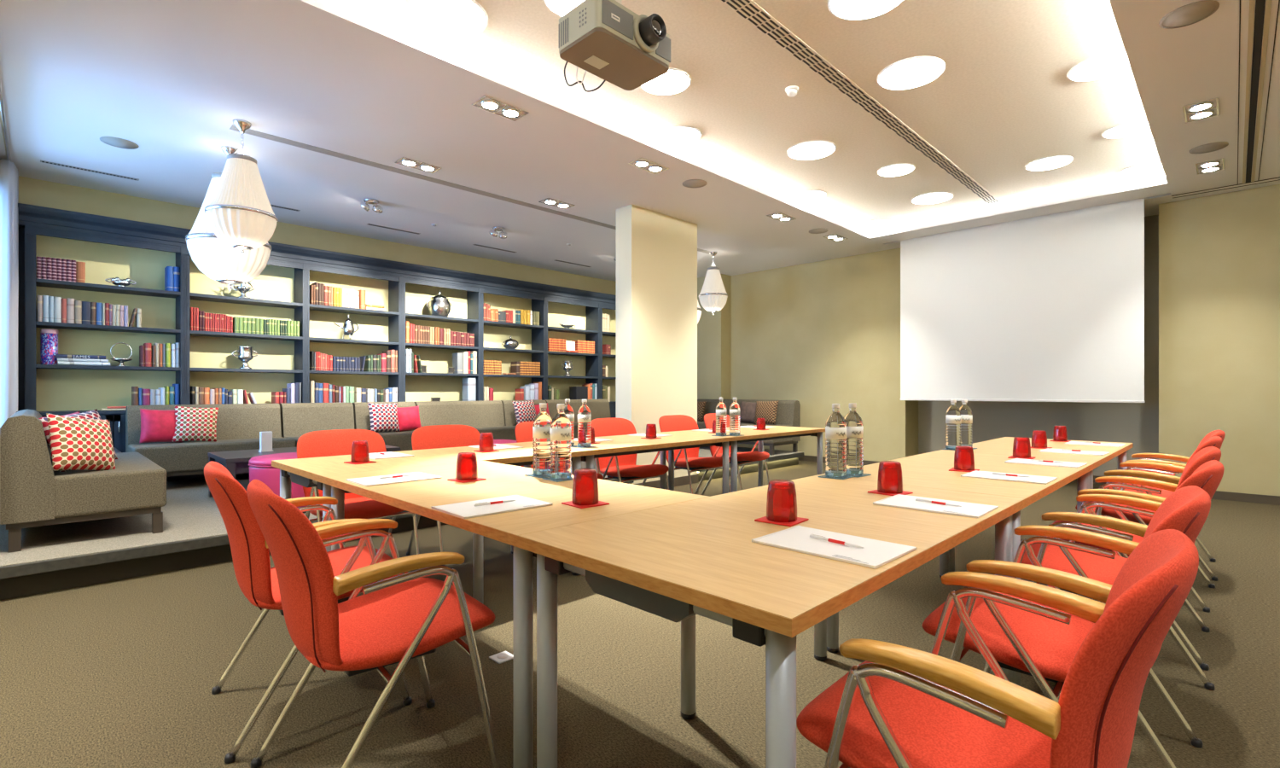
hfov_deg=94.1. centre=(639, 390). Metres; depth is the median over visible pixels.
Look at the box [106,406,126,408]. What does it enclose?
book
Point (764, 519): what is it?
coaster
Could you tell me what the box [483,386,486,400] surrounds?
book
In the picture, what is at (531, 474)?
coaster
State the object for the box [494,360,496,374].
book
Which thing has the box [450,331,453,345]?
book
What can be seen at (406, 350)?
book
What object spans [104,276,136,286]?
dish
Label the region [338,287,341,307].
book
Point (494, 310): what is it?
book
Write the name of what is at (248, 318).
book
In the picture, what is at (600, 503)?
coaster
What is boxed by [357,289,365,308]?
book
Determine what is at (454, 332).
book
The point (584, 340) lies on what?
book
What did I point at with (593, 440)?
tumbler
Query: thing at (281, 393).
book
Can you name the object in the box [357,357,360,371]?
book
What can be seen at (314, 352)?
book
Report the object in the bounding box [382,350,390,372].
book
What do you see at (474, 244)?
ceiling vent
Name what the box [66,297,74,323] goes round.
book
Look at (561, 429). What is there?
water bottle
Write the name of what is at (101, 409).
book
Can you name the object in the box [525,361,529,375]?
book
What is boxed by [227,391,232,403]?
book
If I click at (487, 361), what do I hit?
book
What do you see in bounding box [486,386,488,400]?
book
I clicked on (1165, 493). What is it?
chair
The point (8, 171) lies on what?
window
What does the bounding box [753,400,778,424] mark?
cushion
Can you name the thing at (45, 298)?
book
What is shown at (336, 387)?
book
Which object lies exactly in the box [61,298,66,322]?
book
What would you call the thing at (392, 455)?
notepad
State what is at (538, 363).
book
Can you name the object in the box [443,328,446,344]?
book
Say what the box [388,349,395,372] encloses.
book
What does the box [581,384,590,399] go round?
book
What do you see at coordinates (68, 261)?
book
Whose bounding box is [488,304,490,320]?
book
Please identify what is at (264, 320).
book
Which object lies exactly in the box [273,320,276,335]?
book
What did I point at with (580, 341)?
book
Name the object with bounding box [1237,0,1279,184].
trim
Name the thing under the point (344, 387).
book
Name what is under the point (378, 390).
book
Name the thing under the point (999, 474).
ballpoint pen
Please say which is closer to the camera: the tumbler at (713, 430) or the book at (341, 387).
the tumbler at (713, 430)
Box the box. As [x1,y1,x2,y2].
[569,386,587,399]
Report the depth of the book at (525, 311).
9.06 m
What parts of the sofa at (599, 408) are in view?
seat, backrest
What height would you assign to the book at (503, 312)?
0.160 m
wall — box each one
[18,175,616,295]
[697,247,918,461]
[918,214,1158,480]
[1158,184,1279,496]
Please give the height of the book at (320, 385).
0.282 m
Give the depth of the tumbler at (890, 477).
2.05 m
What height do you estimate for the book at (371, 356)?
0.204 m
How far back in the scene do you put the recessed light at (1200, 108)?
4.19 m
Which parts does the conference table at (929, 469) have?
leg, leg, leg, leg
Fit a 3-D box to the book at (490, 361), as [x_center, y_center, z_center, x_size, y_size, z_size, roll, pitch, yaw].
[-2.212,-0.340,8.685,0.150,0.205,0.040,0,0,45]
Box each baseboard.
[632,474,698,488]
[798,455,879,465]
[1073,475,1151,487]
[1211,490,1279,505]
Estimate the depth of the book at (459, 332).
8.29 m
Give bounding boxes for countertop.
[38,401,616,415]
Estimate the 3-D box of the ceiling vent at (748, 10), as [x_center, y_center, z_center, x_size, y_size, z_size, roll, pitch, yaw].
[0.985,-2.100,3.678,0.124,0.006,8.400,0,0,45]
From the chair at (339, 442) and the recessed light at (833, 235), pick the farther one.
the recessed light at (833, 235)
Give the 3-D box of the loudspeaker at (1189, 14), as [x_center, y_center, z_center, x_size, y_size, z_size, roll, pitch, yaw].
[2.892,-1.979,3.141,0.234,0.008,0.234,0,0,45]
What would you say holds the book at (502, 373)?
on the bookcase at (108, 247)
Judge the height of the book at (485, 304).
0.251 m
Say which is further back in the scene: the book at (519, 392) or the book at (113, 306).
the book at (519, 392)
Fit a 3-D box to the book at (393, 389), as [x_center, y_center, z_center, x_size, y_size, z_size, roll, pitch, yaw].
[-3.206,0.075,7.696,0.174,0.235,0.046,0,0,45]
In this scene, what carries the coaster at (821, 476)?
on the conference table at (929, 469)
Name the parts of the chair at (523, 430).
backrest, seat, leg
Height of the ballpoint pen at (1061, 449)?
0.009 m
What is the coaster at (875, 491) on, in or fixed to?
on the conference table at (676, 562)
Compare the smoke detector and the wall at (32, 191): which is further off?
the wall at (32, 191)
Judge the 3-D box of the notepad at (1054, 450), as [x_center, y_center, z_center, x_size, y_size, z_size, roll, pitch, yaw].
[2.508,0.354,3.445,0.210,0.006,0.298,0,0,-43]
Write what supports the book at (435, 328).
on the bookcase at (108, 247)
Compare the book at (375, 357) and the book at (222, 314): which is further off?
the book at (375, 357)
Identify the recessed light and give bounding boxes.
[394,156,442,173]
[410,0,488,37]
[471,94,529,121]
[538,197,575,209]
[544,0,584,16]
[627,157,669,174]
[640,67,691,95]
[659,125,702,144]
[766,211,796,221]
[786,139,836,160]
[793,190,826,200]
[822,233,848,241]
[827,0,903,20]
[877,55,945,90]
[877,162,915,176]
[911,192,953,204]
[1025,155,1073,170]
[1066,52,1129,81]
[1101,121,1149,138]
[1118,162,1162,175]
[1182,97,1219,122]
[1195,157,1224,174]
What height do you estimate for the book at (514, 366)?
0.203 m
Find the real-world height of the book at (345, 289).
0.230 m
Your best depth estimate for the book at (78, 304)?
5.55 m
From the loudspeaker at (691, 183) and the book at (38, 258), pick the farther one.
the loudspeaker at (691, 183)
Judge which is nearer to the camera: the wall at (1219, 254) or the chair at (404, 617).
the chair at (404, 617)
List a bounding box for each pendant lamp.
[185,145,271,290]
[204,119,278,254]
[697,300,702,323]
[698,250,727,314]
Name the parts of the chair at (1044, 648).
leg, seat, leg, armrest, leg, armrest, leg, backrest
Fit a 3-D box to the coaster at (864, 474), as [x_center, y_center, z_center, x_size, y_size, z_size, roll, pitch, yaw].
[0.901,0.355,2.526,0.108,0.004,0.108,0,0,-41]
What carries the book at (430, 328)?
on the bookcase at (108, 247)
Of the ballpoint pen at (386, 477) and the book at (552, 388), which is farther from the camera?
the book at (552, 388)
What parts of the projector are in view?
plate, len glass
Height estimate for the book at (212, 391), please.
0.209 m
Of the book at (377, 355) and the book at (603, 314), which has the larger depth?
the book at (603, 314)
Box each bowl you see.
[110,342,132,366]
[501,336,518,349]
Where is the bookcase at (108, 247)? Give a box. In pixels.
[17,203,616,481]
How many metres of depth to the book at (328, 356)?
7.09 m
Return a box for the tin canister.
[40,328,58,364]
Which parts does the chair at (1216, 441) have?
leg, seat, leg, armrest, armrest, leg, leg, backrest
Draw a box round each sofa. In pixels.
[0,409,166,552]
[125,403,295,477]
[279,402,354,447]
[352,401,415,451]
[414,400,516,440]
[500,400,546,426]
[545,399,610,438]
[697,398,800,455]
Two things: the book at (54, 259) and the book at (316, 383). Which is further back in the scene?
the book at (316, 383)
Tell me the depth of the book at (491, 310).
8.64 m
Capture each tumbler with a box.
[350,440,369,462]
[455,452,477,480]
[478,432,494,451]
[571,468,599,505]
[590,426,595,442]
[645,424,657,438]
[711,419,715,432]
[756,418,765,429]
[766,479,797,522]
[877,460,902,494]
[954,445,974,471]
[1012,436,1030,458]
[1031,430,1047,448]
[1053,425,1067,441]
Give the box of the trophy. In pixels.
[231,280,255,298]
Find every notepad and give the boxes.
[345,471,441,486]
[369,451,414,459]
[430,494,552,518]
[468,443,523,449]
[574,437,613,442]
[627,433,672,436]
[692,429,729,431]
[739,425,775,428]
[751,525,916,568]
[872,494,998,517]
[960,470,1057,484]
[1004,458,1087,468]
[1038,448,1109,455]
[1064,441,1125,447]
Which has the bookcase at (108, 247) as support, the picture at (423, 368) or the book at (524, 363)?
the book at (524, 363)
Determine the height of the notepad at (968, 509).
0.006 m
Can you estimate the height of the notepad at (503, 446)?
0.006 m
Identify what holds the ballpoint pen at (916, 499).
on the notepad at (968, 509)
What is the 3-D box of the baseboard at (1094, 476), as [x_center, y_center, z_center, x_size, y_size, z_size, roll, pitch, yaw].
[4.921,1.055,7.610,2.643,0.085,0.012,0,0,45]
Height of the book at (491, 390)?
0.232 m
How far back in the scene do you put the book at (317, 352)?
7.00 m
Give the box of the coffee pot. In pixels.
[333,314,358,339]
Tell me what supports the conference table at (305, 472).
on the floor
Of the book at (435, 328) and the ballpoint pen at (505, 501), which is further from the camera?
the book at (435, 328)
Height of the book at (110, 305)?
0.205 m
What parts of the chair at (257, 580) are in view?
backrest, leg, leg, armrest, armrest, leg, seat, leg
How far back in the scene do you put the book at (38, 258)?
5.37 m
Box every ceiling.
[0,0,1279,281]
[327,0,1165,233]
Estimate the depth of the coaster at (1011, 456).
3.14 m
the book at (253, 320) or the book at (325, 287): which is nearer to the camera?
the book at (253, 320)
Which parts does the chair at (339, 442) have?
leg, leg, backrest, seat, leg, leg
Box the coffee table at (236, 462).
[207,444,400,497]
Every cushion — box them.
[38,409,117,471]
[40,411,80,449]
[46,413,115,471]
[139,408,183,443]
[171,405,218,442]
[367,402,400,431]
[397,405,421,431]
[512,399,536,424]
[534,402,550,416]
[697,401,706,421]
[739,401,756,423]
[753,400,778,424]
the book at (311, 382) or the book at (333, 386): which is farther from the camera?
the book at (333, 386)
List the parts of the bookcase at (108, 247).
door, panel, shelf, shelf, shelf, door, panel, shelf, shelf, shelf, crown moulding, panel, shelf, shelf, shelf, panel, shelf, shelf, shelf, panel, shelf, shelf, shelf, panel, shelf, shelf, shelf, shelf, shelf, shelf, panel, door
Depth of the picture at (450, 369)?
8.28 m
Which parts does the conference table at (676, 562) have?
leg, rail, leg, leg, leg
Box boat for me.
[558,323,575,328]
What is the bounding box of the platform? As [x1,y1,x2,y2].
[0,446,801,566]
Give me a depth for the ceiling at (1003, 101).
4.20 m
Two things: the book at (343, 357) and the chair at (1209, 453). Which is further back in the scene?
the book at (343, 357)
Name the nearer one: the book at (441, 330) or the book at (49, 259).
the book at (49, 259)
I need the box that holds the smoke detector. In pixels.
[785,85,798,96]
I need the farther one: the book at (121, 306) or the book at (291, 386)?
the book at (291, 386)
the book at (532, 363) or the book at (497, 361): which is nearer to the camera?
the book at (497, 361)
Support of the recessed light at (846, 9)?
in the ceiling at (1003, 101)
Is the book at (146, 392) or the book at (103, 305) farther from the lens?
the book at (146, 392)
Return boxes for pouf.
[248,452,307,512]
[493,439,521,466]
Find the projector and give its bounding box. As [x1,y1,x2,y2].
[558,0,670,92]
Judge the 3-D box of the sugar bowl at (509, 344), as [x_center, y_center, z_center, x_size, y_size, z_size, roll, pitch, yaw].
[-1.951,-0.725,8.977,0.240,0.205,0.240,0,0,5]
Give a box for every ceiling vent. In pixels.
[40,159,139,180]
[229,124,709,253]
[270,204,300,211]
[367,223,420,234]
[473,244,517,252]
[555,259,591,267]
[719,0,1000,203]
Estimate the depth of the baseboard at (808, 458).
9.16 m
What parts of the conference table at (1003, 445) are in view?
leg, leg, leg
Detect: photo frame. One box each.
[421,365,426,372]
[430,397,440,401]
[447,366,454,373]
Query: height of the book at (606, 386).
0.274 m
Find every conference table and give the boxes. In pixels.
[271,442,588,575]
[320,460,707,767]
[517,475,1025,767]
[519,431,735,494]
[664,424,825,492]
[817,450,1098,686]
[940,436,1133,599]
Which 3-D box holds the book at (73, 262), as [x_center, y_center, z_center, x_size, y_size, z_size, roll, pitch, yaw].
[-5.314,-1.111,5.591,0.172,0.206,0.032,0,0,45]
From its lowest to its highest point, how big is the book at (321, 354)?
0.206 m
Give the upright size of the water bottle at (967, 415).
0.299 m
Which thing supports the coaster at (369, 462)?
on the conference table at (305, 472)
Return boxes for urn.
[426,290,452,316]
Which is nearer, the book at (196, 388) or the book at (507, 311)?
the book at (196, 388)
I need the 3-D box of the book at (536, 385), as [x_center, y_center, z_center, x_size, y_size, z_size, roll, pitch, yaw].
[-1.644,0.039,9.256,0.157,0.306,0.069,0,0,45]
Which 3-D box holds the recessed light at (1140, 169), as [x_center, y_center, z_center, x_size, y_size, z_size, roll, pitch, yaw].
[4.750,-2.097,5.657,0.324,0.011,0.324,0,0,45]
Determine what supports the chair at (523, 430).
on the floor
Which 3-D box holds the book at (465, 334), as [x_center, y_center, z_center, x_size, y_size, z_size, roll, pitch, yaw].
[-2.501,-0.717,8.409,0.160,0.189,0.039,0,0,45]
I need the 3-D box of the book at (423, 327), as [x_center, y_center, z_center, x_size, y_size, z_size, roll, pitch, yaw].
[-2.926,-0.741,7.972,0.151,0.236,0.032,0,0,45]
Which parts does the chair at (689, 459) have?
leg, backrest, leg, seat, leg, leg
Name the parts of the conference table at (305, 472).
leg, leg, leg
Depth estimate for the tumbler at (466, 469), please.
2.35 m
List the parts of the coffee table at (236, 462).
leg, leg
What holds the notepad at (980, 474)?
on the conference table at (929, 469)
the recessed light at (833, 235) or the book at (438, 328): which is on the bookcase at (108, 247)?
the book at (438, 328)
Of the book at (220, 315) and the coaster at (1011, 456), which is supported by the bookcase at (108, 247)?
the book at (220, 315)
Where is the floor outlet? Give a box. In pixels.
[488,651,513,663]
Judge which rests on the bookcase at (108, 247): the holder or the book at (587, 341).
the book at (587, 341)
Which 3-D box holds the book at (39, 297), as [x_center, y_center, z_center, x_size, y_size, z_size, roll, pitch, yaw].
[-5.468,-0.742,5.431,0.162,0.238,0.036,0,0,45]
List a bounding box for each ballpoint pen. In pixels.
[379,474,413,479]
[474,500,516,506]
[809,534,864,547]
[915,498,961,506]
[992,472,1029,477]
[1030,459,1063,463]
[1061,448,1089,452]
[1083,441,1108,443]
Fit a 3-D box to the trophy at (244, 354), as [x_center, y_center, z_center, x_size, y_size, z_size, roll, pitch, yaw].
[-4.353,-0.361,6.568,0.164,0.246,0.193,0,0,6]
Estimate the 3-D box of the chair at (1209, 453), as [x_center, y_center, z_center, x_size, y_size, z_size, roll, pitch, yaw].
[2.217,0.669,2.711,0.611,0.856,0.592,0,0,44]
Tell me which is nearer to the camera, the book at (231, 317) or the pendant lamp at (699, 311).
the book at (231, 317)
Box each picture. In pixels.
[421,366,425,372]
[448,367,453,372]
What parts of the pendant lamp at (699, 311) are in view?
lamp shade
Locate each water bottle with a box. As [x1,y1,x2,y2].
[532,403,552,476]
[550,403,571,479]
[564,399,574,446]
[577,399,591,447]
[715,397,727,435]
[729,397,740,435]
[825,403,847,477]
[843,403,863,475]
[945,399,961,449]
[959,399,972,447]
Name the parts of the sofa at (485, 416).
backrest, seat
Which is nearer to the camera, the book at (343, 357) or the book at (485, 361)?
the book at (343, 357)
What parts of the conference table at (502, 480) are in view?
leg, leg, leg, leg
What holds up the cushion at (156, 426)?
on the sofa at (239, 426)
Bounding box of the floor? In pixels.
[0,460,1279,767]
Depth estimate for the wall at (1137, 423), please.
7.13 m
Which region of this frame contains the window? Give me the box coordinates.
[0,80,18,427]
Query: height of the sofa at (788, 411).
0.768 m
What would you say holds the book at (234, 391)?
on the bookcase at (108, 247)
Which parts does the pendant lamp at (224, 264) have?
lamp shade, lamp shade, plate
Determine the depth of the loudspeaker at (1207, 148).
4.86 m
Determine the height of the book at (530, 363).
0.206 m
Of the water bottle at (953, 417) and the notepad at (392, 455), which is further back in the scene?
the water bottle at (953, 417)
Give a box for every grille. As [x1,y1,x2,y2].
[601,0,633,40]
[655,35,670,62]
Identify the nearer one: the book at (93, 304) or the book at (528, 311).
the book at (93, 304)
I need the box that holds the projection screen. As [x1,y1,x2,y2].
[900,197,1144,402]
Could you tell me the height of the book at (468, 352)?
0.318 m
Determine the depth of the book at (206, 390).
6.25 m
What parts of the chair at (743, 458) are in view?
leg, backrest, leg, seat, leg, leg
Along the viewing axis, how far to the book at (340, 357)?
7.18 m
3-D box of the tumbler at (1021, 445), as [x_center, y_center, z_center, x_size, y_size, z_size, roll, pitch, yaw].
[2.032,0.301,3.171,0.084,0.104,0.084,0,0,45]
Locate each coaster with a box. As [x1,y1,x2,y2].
[343,460,376,464]
[447,477,486,482]
[473,449,499,453]
[524,473,550,477]
[541,477,573,482]
[561,500,609,508]
[572,446,596,448]
[754,516,808,526]
[817,474,853,479]
[846,473,871,477]
[867,489,913,495]
[948,467,979,471]
[1007,455,1035,459]
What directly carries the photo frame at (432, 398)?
on the bookcase at (108, 247)
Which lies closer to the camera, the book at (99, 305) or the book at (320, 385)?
the book at (99, 305)
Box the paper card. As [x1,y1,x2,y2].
[566,341,575,350]
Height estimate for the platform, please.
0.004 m
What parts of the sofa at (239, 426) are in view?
frame, backrest, seat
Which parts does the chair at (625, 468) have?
leg, backrest, leg, seat, leg, leg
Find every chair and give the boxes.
[203,461,411,763]
[246,479,500,767]
[296,429,420,570]
[406,424,480,565]
[515,421,603,479]
[590,417,669,489]
[658,414,730,494]
[701,413,769,495]
[796,529,1198,767]
[922,485,1210,767]
[1021,459,1224,748]
[1050,446,1221,670]
[1075,436,1221,612]
[1109,430,1225,581]
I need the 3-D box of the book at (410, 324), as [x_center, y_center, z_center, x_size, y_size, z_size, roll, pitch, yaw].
[-3.049,-0.750,7.857,0.174,0.254,0.032,0,0,45]
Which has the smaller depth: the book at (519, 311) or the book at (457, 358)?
the book at (457, 358)
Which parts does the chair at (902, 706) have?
leg, leg, seat, armrest, leg, leg, armrest, backrest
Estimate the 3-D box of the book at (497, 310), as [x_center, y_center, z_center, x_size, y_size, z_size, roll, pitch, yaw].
[-2.144,-1.101,8.767,0.177,0.185,0.039,0,0,45]
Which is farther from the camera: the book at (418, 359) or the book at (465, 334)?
the book at (465, 334)
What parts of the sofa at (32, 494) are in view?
leg, backrest, frame, seat, leg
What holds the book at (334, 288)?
on the bookcase at (108, 247)
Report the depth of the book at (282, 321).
6.75 m
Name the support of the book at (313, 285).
on the bookcase at (108, 247)
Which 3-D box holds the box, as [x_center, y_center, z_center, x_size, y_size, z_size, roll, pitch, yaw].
[-1.023,0.061,9.917,0.198,0.262,0.246,0,0,45]
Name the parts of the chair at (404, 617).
backrest, leg, armrest, leg, leg, armrest, seat, leg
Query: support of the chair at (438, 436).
on the floor
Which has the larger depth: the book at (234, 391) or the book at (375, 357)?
the book at (375, 357)
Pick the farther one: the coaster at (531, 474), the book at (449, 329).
the book at (449, 329)
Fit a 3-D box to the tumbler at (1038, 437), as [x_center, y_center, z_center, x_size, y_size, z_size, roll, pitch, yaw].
[2.491,0.301,3.718,0.084,0.104,0.084,0,0,45]
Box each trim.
[0,452,804,579]
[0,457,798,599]
[1171,176,1279,197]
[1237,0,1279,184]
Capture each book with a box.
[36,256,41,279]
[37,295,42,321]
[41,256,46,279]
[42,295,48,321]
[46,257,52,279]
[48,296,53,322]
[52,257,56,279]
[53,296,61,322]
[56,258,61,280]
[56,354,105,359]
[57,357,108,362]
[58,360,110,366]
[61,258,66,280]
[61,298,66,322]
[66,259,71,281]
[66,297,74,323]
[71,260,75,281]
[74,300,81,324]
[75,261,85,282]
[81,301,91,324]
[91,302,96,325]
[96,302,102,325]
[101,408,125,410]
[102,303,104,325]
[104,302,109,325]
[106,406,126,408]
[109,304,112,325]
[112,305,116,325]
[116,304,120,325]
[120,305,123,325]
[123,305,127,326]
[128,308,137,326]
[131,386,138,405]
[135,308,141,327]
[138,388,142,405]
[139,345,145,366]
[142,389,150,405]
[143,343,151,366]
[150,389,155,405]
[151,344,155,366]
[153,343,158,366]
[155,389,160,405]
[158,343,162,366]
[158,387,165,405]
[162,343,165,366]
[163,386,168,404]
[164,266,173,290]
[165,343,170,366]
[168,386,174,404]
[170,343,174,366]
[172,384,180,404]
[173,266,179,291]
[173,342,180,366]
[189,307,192,330]
[189,386,194,404]
[192,307,196,330]
[194,386,198,404]
[196,308,198,330]
[198,310,202,331]
[198,387,203,404]
[202,311,204,331]
[203,387,209,404]
[204,312,207,331]
[207,313,209,331]
[209,313,211,331]
[209,389,215,404]
[211,313,214,331]
[212,388,218,404]
[214,313,216,331]
[216,314,219,331]
[218,388,221,404]
[219,314,221,331]
[219,387,225,404]
[221,314,223,331]
[223,314,226,331]
[225,389,227,403]
[226,315,228,332]
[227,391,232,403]
[228,316,230,332]
[229,389,237,403]
[230,316,232,332]
[232,316,238,332]
[237,389,243,403]
[238,317,243,332]
[243,317,247,333]
[243,389,248,403]
[246,392,256,403]
[247,317,250,333]
[250,318,255,333]
[255,318,259,334]
[259,318,263,334]
[263,319,266,334]
[266,319,268,334]
[268,319,271,334]
[271,319,273,335]
[271,391,279,403]
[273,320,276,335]
[276,320,279,335]
[279,320,282,335]
[279,391,283,404]
[282,320,284,335]
[282,388,290,403]
[283,391,285,403]
[284,320,286,335]
[286,320,290,336]
[286,383,294,402]
[290,320,293,336]
[290,382,298,402]
[293,320,296,336]
[296,320,299,336]
[298,382,301,402]
[309,285,313,304]
[309,351,314,370]
[309,380,314,402]
[311,282,318,304]
[313,285,314,304]
[314,351,318,370]
[314,352,315,370]
[314,382,318,402]
[318,283,321,304]
[318,351,319,370]
[318,383,322,402]
[320,353,322,370]
[321,283,324,305]
[322,353,325,370]
[322,383,328,402]
[324,285,327,305]
[325,354,326,370]
[326,354,330,370]
[327,286,330,305]
[328,384,331,402]
[330,286,332,306]
[330,354,332,370]
[331,384,334,402]
[332,287,336,306]
[332,356,336,371]
[334,385,338,402]
[336,287,338,306]
[336,356,339,371]
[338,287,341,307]
[338,386,343,402]
[338,387,340,402]
[339,356,342,371]
[341,288,343,307]
[342,356,345,371]
[343,288,346,307]
[343,386,345,402]
[345,356,348,371]
[345,386,349,402]
[346,289,349,308]
[348,356,351,371]
[349,289,352,308]
[349,386,354,402]
[351,356,354,371]
[352,289,354,308]
[354,290,356,308]
[354,357,357,371]
[354,387,360,401]
[356,290,359,308]
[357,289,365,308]
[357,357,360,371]
[359,355,366,371]
[360,388,366,401]
[363,354,370,371]
[365,303,384,308]
[365,306,384,310]
[366,389,369,401]
[369,388,377,401]
[369,389,373,401]
[370,354,372,371]
[372,354,377,372]
[376,353,386,372]
[377,354,378,372]
[377,389,380,401]
[378,354,381,372]
[380,389,383,401]
[380,389,389,401]
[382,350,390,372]
[384,388,391,401]
[387,387,395,401]
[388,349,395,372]
[395,350,397,372]
[395,387,397,401]
[405,321,409,343]
[405,349,408,372]
[408,349,411,372]
[409,323,412,343]
[411,352,413,372]
[412,324,414,343]
[413,354,418,372]
[414,325,417,343]
[416,354,422,372]
[417,325,419,343]
[419,325,422,343]
[422,325,424,343]
[424,325,426,343]
[426,325,429,343]
[429,326,431,343]
[431,326,434,343]
[434,326,436,344]
[436,327,439,344]
[439,328,443,344]
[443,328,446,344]
[446,328,448,344]
[448,328,450,345]
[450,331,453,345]
[452,352,463,373]
[453,331,455,345]
[455,331,459,345]
[459,331,460,345]
[459,351,468,373]
[460,332,464,346]
[462,378,476,401]
[464,332,466,346]
[466,332,469,346]
[468,351,470,373]
[469,333,471,346]
[470,351,477,373]
[470,354,472,373]
[471,333,474,346]
[483,302,486,320]
[483,360,486,373]
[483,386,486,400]
[486,303,488,320]
[486,360,488,374]
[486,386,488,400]
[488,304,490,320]
[488,360,491,374]
[488,388,493,400]
[490,308,493,320]
[491,360,494,374]
[493,308,495,321]
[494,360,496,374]
[495,308,498,321]
[496,360,499,374]
[499,360,501,374]
[501,310,508,322]
[501,311,504,322]
[501,372,516,374]
[508,310,511,322]
[510,361,519,374]
[511,309,515,323]
[515,310,517,323]
[515,389,523,400]
[517,309,523,324]
[517,310,520,323]
[518,360,523,374]
[520,386,529,400]
[523,309,527,324]
[523,361,525,374]
[524,384,534,400]
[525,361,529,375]
[527,309,529,324]
[529,310,532,325]
[529,361,531,375]
[529,383,538,400]
[531,361,535,375]
[532,311,535,325]
[533,382,541,400]
[535,311,537,325]
[535,361,537,375]
[537,311,539,325]
[537,361,540,375]
[547,337,551,350]
[547,384,551,399]
[551,337,552,351]
[551,387,553,399]
[552,338,555,351]
[553,388,556,399]
[555,338,557,351]
[556,389,558,399]
[557,338,559,351]
[559,338,561,351]
[561,338,564,351]
[564,338,565,351]
[571,340,579,352]
[579,340,581,353]
[581,340,584,353]
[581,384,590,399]
[584,340,586,353]
[584,383,592,399]
[586,340,588,353]
[590,341,593,353]
[592,384,594,399]
[593,383,596,399]
[602,313,605,331]
[602,344,608,354]
[602,385,605,399]
[605,314,607,331]
[605,385,607,399]
[607,314,609,331]
[607,386,610,401]
[608,344,610,354]
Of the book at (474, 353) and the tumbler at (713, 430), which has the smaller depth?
the tumbler at (713, 430)
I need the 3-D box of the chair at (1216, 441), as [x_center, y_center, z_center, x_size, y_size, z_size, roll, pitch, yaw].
[2.821,0.669,3.323,0.592,0.856,0.611,0,0,-44]
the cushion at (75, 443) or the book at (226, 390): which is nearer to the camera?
the cushion at (75, 443)
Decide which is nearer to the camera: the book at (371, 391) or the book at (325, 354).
the book at (325, 354)
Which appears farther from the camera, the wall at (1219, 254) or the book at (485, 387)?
the book at (485, 387)
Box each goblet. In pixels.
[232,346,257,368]
[561,360,572,376]
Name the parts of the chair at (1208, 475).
seat, leg, armrest, leg, armrest, leg, leg, backrest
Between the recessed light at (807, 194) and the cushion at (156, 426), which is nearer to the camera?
the cushion at (156, 426)
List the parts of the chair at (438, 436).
leg, leg, backrest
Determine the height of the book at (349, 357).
0.173 m
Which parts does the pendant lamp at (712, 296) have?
lamp shade, lamp shade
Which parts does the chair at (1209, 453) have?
seat, leg, leg, armrest, armrest, leg, leg, backrest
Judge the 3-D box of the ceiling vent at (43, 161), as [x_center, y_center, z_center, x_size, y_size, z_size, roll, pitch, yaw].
[-4.941,-1.980,5.369,0.060,0.005,0.654,0,0,45]
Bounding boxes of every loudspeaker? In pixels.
[99,136,138,149]
[682,179,706,187]
[808,228,827,233]
[1158,0,1219,29]
[1189,141,1228,153]
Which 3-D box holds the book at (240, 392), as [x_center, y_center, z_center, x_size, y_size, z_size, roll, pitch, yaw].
[-4.385,0.089,6.512,0.164,0.206,0.050,0,0,45]
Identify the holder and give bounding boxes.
[258,431,273,452]
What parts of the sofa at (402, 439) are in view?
backrest, seat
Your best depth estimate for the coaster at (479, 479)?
2.36 m
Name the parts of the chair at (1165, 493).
seat, leg, leg, armrest, armrest, leg, leg, backrest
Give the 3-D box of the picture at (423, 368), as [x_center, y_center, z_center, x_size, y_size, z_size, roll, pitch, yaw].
[-2.912,-0.288,7.987,0.005,0.080,0.080,0,0,45]
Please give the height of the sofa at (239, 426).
0.768 m
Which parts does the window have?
rod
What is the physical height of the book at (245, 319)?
0.174 m
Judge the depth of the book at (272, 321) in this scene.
6.68 m
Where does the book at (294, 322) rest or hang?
on the bookcase at (108, 247)
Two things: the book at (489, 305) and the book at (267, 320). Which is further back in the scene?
the book at (489, 305)
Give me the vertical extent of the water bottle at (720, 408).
0.299 m
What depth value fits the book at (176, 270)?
6.07 m
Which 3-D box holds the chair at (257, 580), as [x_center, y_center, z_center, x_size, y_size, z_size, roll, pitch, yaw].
[-1.178,0.669,2.126,0.611,0.856,0.592,0,0,-39]
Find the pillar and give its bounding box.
[616,204,697,483]
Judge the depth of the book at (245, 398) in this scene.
6.50 m
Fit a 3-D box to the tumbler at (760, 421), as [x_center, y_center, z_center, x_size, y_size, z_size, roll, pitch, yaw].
[1.108,0.301,5.448,0.084,0.104,0.084,0,0,45]
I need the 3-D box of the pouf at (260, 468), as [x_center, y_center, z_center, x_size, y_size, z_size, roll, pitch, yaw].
[-2.651,0.695,4.564,0.584,0.424,0.584,0,0,40]
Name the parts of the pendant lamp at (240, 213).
lamp shade, lamp shade, plate, chain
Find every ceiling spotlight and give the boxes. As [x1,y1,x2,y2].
[360,198,383,213]
[488,226,507,238]
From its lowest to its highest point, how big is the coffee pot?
0.314 m

